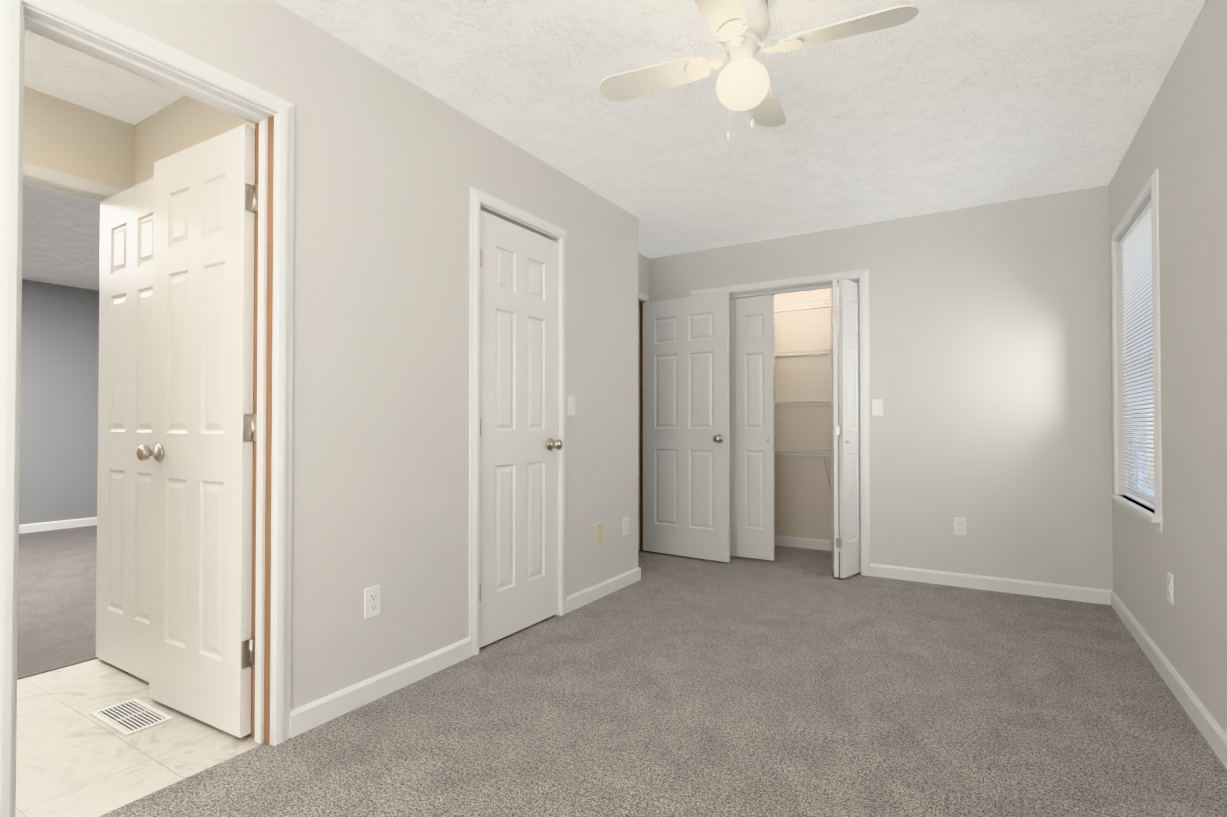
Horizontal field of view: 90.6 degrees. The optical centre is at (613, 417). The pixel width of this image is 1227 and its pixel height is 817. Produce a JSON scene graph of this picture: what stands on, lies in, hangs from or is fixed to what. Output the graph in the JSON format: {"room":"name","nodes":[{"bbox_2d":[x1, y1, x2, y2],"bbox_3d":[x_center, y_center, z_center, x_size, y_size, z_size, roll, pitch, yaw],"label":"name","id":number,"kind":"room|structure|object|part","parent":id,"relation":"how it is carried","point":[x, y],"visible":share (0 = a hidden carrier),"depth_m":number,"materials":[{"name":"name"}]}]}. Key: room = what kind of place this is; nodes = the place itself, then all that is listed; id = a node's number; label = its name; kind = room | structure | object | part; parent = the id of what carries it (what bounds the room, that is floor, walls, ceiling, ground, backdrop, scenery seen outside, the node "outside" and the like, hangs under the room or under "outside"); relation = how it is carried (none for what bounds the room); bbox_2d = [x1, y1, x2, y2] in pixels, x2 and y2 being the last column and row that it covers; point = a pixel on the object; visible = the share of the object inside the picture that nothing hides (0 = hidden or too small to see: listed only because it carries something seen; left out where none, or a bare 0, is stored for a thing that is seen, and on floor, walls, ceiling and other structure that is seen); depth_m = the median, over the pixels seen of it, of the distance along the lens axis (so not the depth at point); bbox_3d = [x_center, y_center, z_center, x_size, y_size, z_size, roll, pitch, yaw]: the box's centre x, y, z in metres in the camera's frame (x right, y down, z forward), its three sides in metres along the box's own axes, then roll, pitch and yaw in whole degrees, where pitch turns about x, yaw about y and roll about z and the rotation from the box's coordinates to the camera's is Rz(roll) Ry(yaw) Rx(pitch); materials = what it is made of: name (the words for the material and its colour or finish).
{"room":"empty bedroom","nodes":[
{"label":"empty bedroom","id":0,"kind":"room"},
{"bbox_2d":[19,279,98,524],"bbox_3d":[-6.287,-0.117,4.920,0.114,2.440,4.000,0,-1,31],"label":"wall","id":1,"kind":"structure","parent":0,"point":[59,402],"depth_m":6.05,"materials":[{"name":"paint"}]},
{"bbox_2d":[19,517,96,533],"bbox_3d":[-6.233,1.060,4.873,0.013,0.085,4.000,0,-1,31],"label":"baseboard","id":2,"kind":"structure","parent":1,"relation":"attached to","point":[53,525],"depth_m":6.03,"materials":[{"name":"white paint"}]},
{"bbox_2d":[23,86,133,189],"bbox_3d":[-2.883,-0.155,1.857,0.114,2.440,2.310,0,-1,31],"label":"wall","id":3,"kind":"structure","parent":0,"point":[64,136],"depth_m":2.65,"materials":[{"name":"paint"}]},
{"bbox_2d":[23,162,124,204],"bbox_3d":[-2.491,0.011,2.482,0.131,2.123,0.786,0,-1,31],"label":"door frame","id":4,"kind":"structure","parent":3,"relation":"attached to","point":[36,172],"depth_m":2.62,"materials":[{"name":"white paint"}]},
{"bbox_2d":[134,95,254,185],"bbox_3d":[-1.710,-0.146,2.561,1.385,2.440,0.114,0,-1,31],"label":"wall","id":5,"kind":"structure","parent":0,"point":[181,124],"depth_m":2.62,"materials":[{"name":"paint"}]},
{"bbox_2d":[96,177,153,681],"bbox_3d":[-2.017,0.047,2.555,0.664,2.030,0.171,0,-1,31],"label":"bathroom door","id":6,"kind":"structure","parent":5,"relation":"in","point":[124,435],"depth_m":2.56,"materials":[{"name":"white paint"}]},
{"bbox_2d":[71,0,637,710],"bbox_3d":[-1.092,-0.151,2.135,0.114,2.440,4.650,0,-1,31],"label":"wall","id":7,"kind":"structure","parent":0,"point":[391,168],"depth_m":2.39,"materials":[{"name":"paint"}]},
{"bbox_2d":[0,0,293,816],"bbox_3d":[-1.316,0.003,1.748,0.131,2.123,0.736,0,-1,31],"label":"door frame","id":8,"kind":"structure","parent":7,"relation":"attached to","point":[93,22],"depth_m":1.92,"materials":[{"name":"white paint"}]},
{"bbox_2d":[136,124,257,737],"bbox_3d":[-1.466,0.042,2.161,0.642,2.030,0.171,0,-1,29],"label":"bathroom door","id":9,"kind":"structure","parent":7,"relation":"in","point":[200,452],"depth_m":2.13,"materials":[{"name":"white paint"}]},
{"bbox_3d":[-1.692,0.134,2.287,0.066,0.066,0.171,0,-1,29],"label":"knob","id":10,"kind":"part","parent":9,"relation":"part of","materials":[{"name":"silver metal"}]},
{"bbox_3d":[-1.202,0.025,2.016,0.040,1.610,0.035,0,-1,29],"label":"bathroom door hinge","id":11,"kind":"part","parent":9,"relation":"part of","materials":[{"name":"silver metal"}]},
{"bbox_2d":[364,585,380,618],"bbox_3d":[-0.912,0.701,2.302,0.008,0.115,0.070,0,-1,31],"label":"electrical outlet","id":12,"kind":"object","parent":7,"relation":"attached to","point":[372,601],"visible":1,"depth_m":2.30,"materials":[{"name":"white plastic"}]},
{"bbox_2d":[290,637,470,737],"bbox_3d":[-0.862,1.029,2.376,0.013,0.085,0.829,0,-1,31],"label":"baseboard","id":13,"kind":"structure","parent":7,"relation":"attached to","point":[311,715],"depth_m":2.29,"materials":[{"name":"white paint"}]},
{"bbox_2d":[469,187,566,655],"bbox_3d":[-0.509,0.040,3.089,0.114,2.080,0.650,0,-1,31],"label":"door frame","id":14,"kind":"structure","parent":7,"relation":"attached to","point":[515,222],"depth_m":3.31,"materials":[{"name":"white paint"}]},
{"bbox_2d":[479,210,561,647],"bbox_3d":[-0.482,0.053,3.067,0.171,2.030,0.614,0,-1,31],"label":"door","id":15,"kind":"structure","parent":14,"relation":"attached to","point":[520,444],"depth_m":3.03,"materials":[{"name":"white paint"}]},
{"bbox_3d":[-0.626,0.035,2.802,0.035,1.620,0.011,0,-1,31],"label":"linen door hinge","id":16,"kind":"part","parent":15,"relation":"part of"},
{"bbox_3d":[-0.354,0.146,3.275,0.171,0.066,0.066,0,-1,31],"label":"knob","id":17,"kind":"part","parent":15,"relation":"part of","materials":[{"name":"silver metal"}]},
{"bbox_2d":[567,395,574,415],"bbox_3d":[-0.232,-0.066,3.419,0.018,0.115,0.070,0,-1,31],"label":"light switch","id":18,"kind":"object","parent":7,"relation":"attached to","point":[571,405],"visible":1,"depth_m":3.42,"materials":[{"name":"white plastic"}]},
{"bbox_2d":[596,523,602,542],"bbox_3d":[-0.083,0.697,3.658,0.013,0.115,0.070,0,-1,31],"label":"jack","id":19,"kind":"object","parent":7,"relation":"attached to","point":[599,532],"visible":1,"depth_m":3.66,"materials":[{"name":"beige plastic"}]},
{"bbox_2d":[566,567,639,612],"bbox_3d":[-0.045,1.046,3.715,0.013,0.085,0.837,0,-1,31],"label":"baseboard","id":20,"kind":"structure","parent":7,"relation":"attached to","point":[579,599],"depth_m":3.66,"materials":[{"name":"white paint"}]},
{"bbox_2d":[623,517,628,535],"bbox_3d":[0.082,0.706,3.933,0.008,0.115,0.070,0,-1,31],"label":"electrical outlet","id":21,"kind":"object","parent":7,"relation":"attached to","point":[625,525],"visible":1,"depth_m":3.93,"materials":[{"name":"white plastic"}]},
{"bbox_2d":[22,0,1205,290],"bbox_3d":[-2.023,-1.403,3.683,9.100,0.100,6.900,0,-1,31],"label":"ceiling","id":22,"kind":"structure","parent":0,"point":[934,106],"depth_m":2.62,"materials":[{"name":"paint"}]},
{"bbox_2d":[600,0,918,139],"bbox_3d":[0.426,-1.144,2.000,0.772,0.458,0.772,0,-1,-20],"label":"ceiling fan","id":23,"kind":"object","parent":22,"relation":"hanging from","point":[739,29],"visible":1,"depth_m":1.95,"materials":[{"name":"white"}]},
{"bbox_3d":[0.426,-1.096,2.000,0.170,0.144,0.170,0,-1,31],"label":"globe","id":24,"kind":"part","parent":23,"relation":"part of","materials":[{"name":"white glass"}]},
{"bbox_3d":[0.426,-1.257,2.002,0.180,0.232,0.180,0,-1,31],"label":"motor","id":25,"kind":"part","parent":23,"relation":"part of","materials":[{"name":"white metal"}]},
{"bbox_2d":[17,525,1226,816],"bbox_3d":[-2.020,1.103,3.722,8.834,0.030,6.420,0,-1,31],"label":"floor","id":26,"kind":"structure","parent":0,"point":[791,681],"depth_m":2.17,"materials":[{"name":"grey carpet"}]},
{"bbox_2d":[638,253,649,301],"bbox_3d":[0.044,-0.119,4.776,0.114,2.440,1.044,0,-1,31],"label":"wall","id":27,"kind":"structure","parent":0,"point":[644,274],"depth_m":5.03,"materials":[{"name":"paint"}]},
{"bbox_2d":[640,302,643,550],"bbox_3d":[0.209,0.074,5.045,0.110,2.059,0.001,0,-1,31],"label":"entry","id":28,"kind":"object","parent":27,"relation":"attached to","point":[641,426],"visible":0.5,"depth_m":5.03,"materials":[{"name":"brown"}]},
{"bbox_2d":[638,291,648,550],"bbox_3d":[0.019,0.039,4.717,0.131,2.123,0.886,0,-1,31],"label":"door frame","id":29,"kind":"structure","parent":27,"relation":"attached to","point":[639,300],"depth_m":5.03,"materials":[{"name":"white paint"}]},
{"bbox_2d":[774,287,839,539],"bbox_3d":[1.615,-0.114,5.207,1.818,2.440,0.114,0,-1,31],"label":"wall","id":30,"kind":"structure","parent":0,"point":[802,498],"depth_m":5.14,"materials":[{"name":"paint"}]},
{"bbox_2d":[774,297,838,486],"bbox_3d":[1.500,-0.177,5.020,1.583,1.506,0.322,0,-1,31],"label":"closet shelving","id":31,"kind":"object","parent":30,"relation":"attached to","point":[803,354],"visible":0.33,"depth_m":4.88,"materials":[{"name":"white metal"}]},
{"bbox_2d":[775,535,839,551],"bbox_3d":[1.582,1.063,5.138,1.590,0.085,0.013,0,-1,31],"label":"baseboard","id":32,"kind":"structure","parent":30,"relation":"attached to","point":[806,543],"depth_m":5.12,"materials":[{"name":"white paint"}]},
{"bbox_2d":[650,185,1112,589],"bbox_3d":[1.675,-0.125,4.327,3.139,2.440,0.114,0,-1,31],"label":"wall","id":33,"kind":"structure","parent":0,"point":[989,355],"depth_m":3.85,"materials":[{"name":"paint"}]},
{"bbox_2d":[643,292,729,561],"bbox_3d":[0.557,0.074,4.779,0.754,2.030,0.171,0,-1,35],"label":"entry door","id":34,"kind":"structure","parent":33,"relation":"in","point":[686,460],"depth_m":4.74,"materials":[{"name":"white paint"}]},
{"bbox_3d":[0.812,0.162,4.597,0.066,0.066,0.171,0,-1,35],"label":"knob","id":35,"kind":"part","parent":34,"relation":"part of","materials":[{"name":"silver metal"}]},
{"bbox_2d":[729,295,774,560],"bbox_3d":[0.956,0.078,4.747,0.597,2.015,0.059,0,-1,31],"label":"bifold door","id":36,"kind":"structure","parent":33,"relation":"in","point":[752,425],"depth_m":4.68,"materials":[{"name":"white paint"}]},
{"bbox_2d":[690,269,869,575],"bbox_3d":[1.227,0.059,4.598,1.260,2.080,0.114,0,-1,31],"label":"door frame","id":37,"kind":"structure","parent":33,"relation":"attached to","point":[823,283],"depth_m":4.28,"materials":[{"name":"white paint"}]},
{"bbox_2d":[729,281,858,298],"bbox_3d":[1.228,-0.949,4.612,1.220,0.025,0.036,0,-1,31],"label":"trim","id":38,"kind":"structure","parent":33,"relation":"attached to","point":[801,289],"depth_m":4.56,"materials":[{"name":"white paint"}]},
{"bbox_2d":[830,278,860,577],"bbox_3d":[1.586,0.071,4.203,0.215,2.015,0.312,0,-1,31],"label":"bifold door","id":39,"kind":"structure","parent":33,"relation":"in","point":[847,429],"depth_m":4.12,"materials":[{"name":"white paint"}]},
{"bbox_2d":[872,399,882,415],"bbox_3d":[1.812,-0.067,4.166,0.070,0.115,0.018,0,-1,31],"label":"light switch","id":40,"kind":"object","parent":33,"relation":"attached to","point":[877,407],"visible":1,"depth_m":4.17,"materials":[{"name":"white plastic"}]},
{"bbox_2d":[954,517,965,535],"bbox_3d":[2.231,0.704,3.906,0.070,0.115,0.008,0,-1,31],"label":"electrical outlet","id":41,"kind":"object","parent":33,"relation":"attached to","point":[959,526],"visible":1,"depth_m":3.90,"materials":[{"name":"white plastic"}]},
{"bbox_2d":[870,563,1111,604],"bbox_3d":[2.327,1.047,3.841,1.307,0.085,0.013,0,-1,31],"label":"baseboard","id":42,"kind":"structure","parent":33,"relation":"attached to","point":[1064,592],"depth_m":3.79,"materials":[{"name":"white paint"}]},
{"bbox_2d":[1109,0,1226,734],"bbox_3d":[1.485,-0.164,1.109,0.114,2.440,5.580,0,-1,31],"label":"wall","id":43,"kind":"structure","parent":0,"point":[1179,142],"depth_m":2.20,"materials":[{"name":"paint"}]},
{"bbox_2d":[1108,169,1162,532],"bbox_3d":[2.586,-0.276,2.951,0.149,1.526,1.040,0,-1,31],"label":"window","id":44,"kind":"structure","parent":43,"relation":"in","point":[1143,487],"depth_m":2.65,"materials":[{"name":"white plastic"}]},
{"bbox_2d":[1120,201,1153,509],"bbox_3d":[2.573,-0.277,2.959,0.040,1.394,0.882,0,-1,31],"label":"window blind","id":45,"kind":"object","parent":44,"relation":"attached to","point":[1136,242],"visible":0.58,"depth_m":3.01,"materials":[{"name":"white plastic"}]},
{"bbox_3d":[2.627,-0.277,2.926,0.004,1.310,0.800,0,-1,31],"label":"glass","id":46,"kind":"part","parent":44,"relation":"part of","materials":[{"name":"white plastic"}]},
{"bbox_2d":[1111,590,1226,768],"bbox_3d":[1.430,1.014,1.128,0.013,0.085,5.580,0,-1,31],"label":"baseboard","id":47,"kind":"structure","parent":43,"relation":"attached to","point":[1208,727],"depth_m":2.30,"materials":[{"name":"white paint"}]},
{"bbox_2d":[1167,572,1173,604],"bbox_3d":[2.219,0.682,2.420,0.008,0.115,0.070,0,-1,31],"label":"electrical outlet","id":48,"kind":"object","parent":43,"relation":"attached to","point":[1170,599],"visible":0.98,"depth_m":2.41,"materials":[{"name":"white plastic"}]},
{"bbox_3d":[-2.023,1.172,3.652,9.100,0.110,6.900,0,-1,31],"label":"floor","id":49,"kind":"structure","parent":0,"visible":0},
{"bbox_2d":[16,658,263,816],"bbox_3d":[-2.234,1.078,1.516,1.375,0.026,2.430,0,-1,31],"label":"floor","id":50,"kind":"structure","parent":49,"relation":"on","point":[74,758],"depth_m":1.97,"materials":[{"name":"tile"}]},
{"bbox_2d":[90,698,172,735],"bbox_3d":[-1.730,1.071,2.175,0.300,0.005,0.140,0,-1,31],"label":"floor vent","id":51,"kind":"object","parent":50,"relation":"in","point":[130,717],"visible":1,"depth_m":2.17,"materials":[{"name":"white metal"}]}
]}

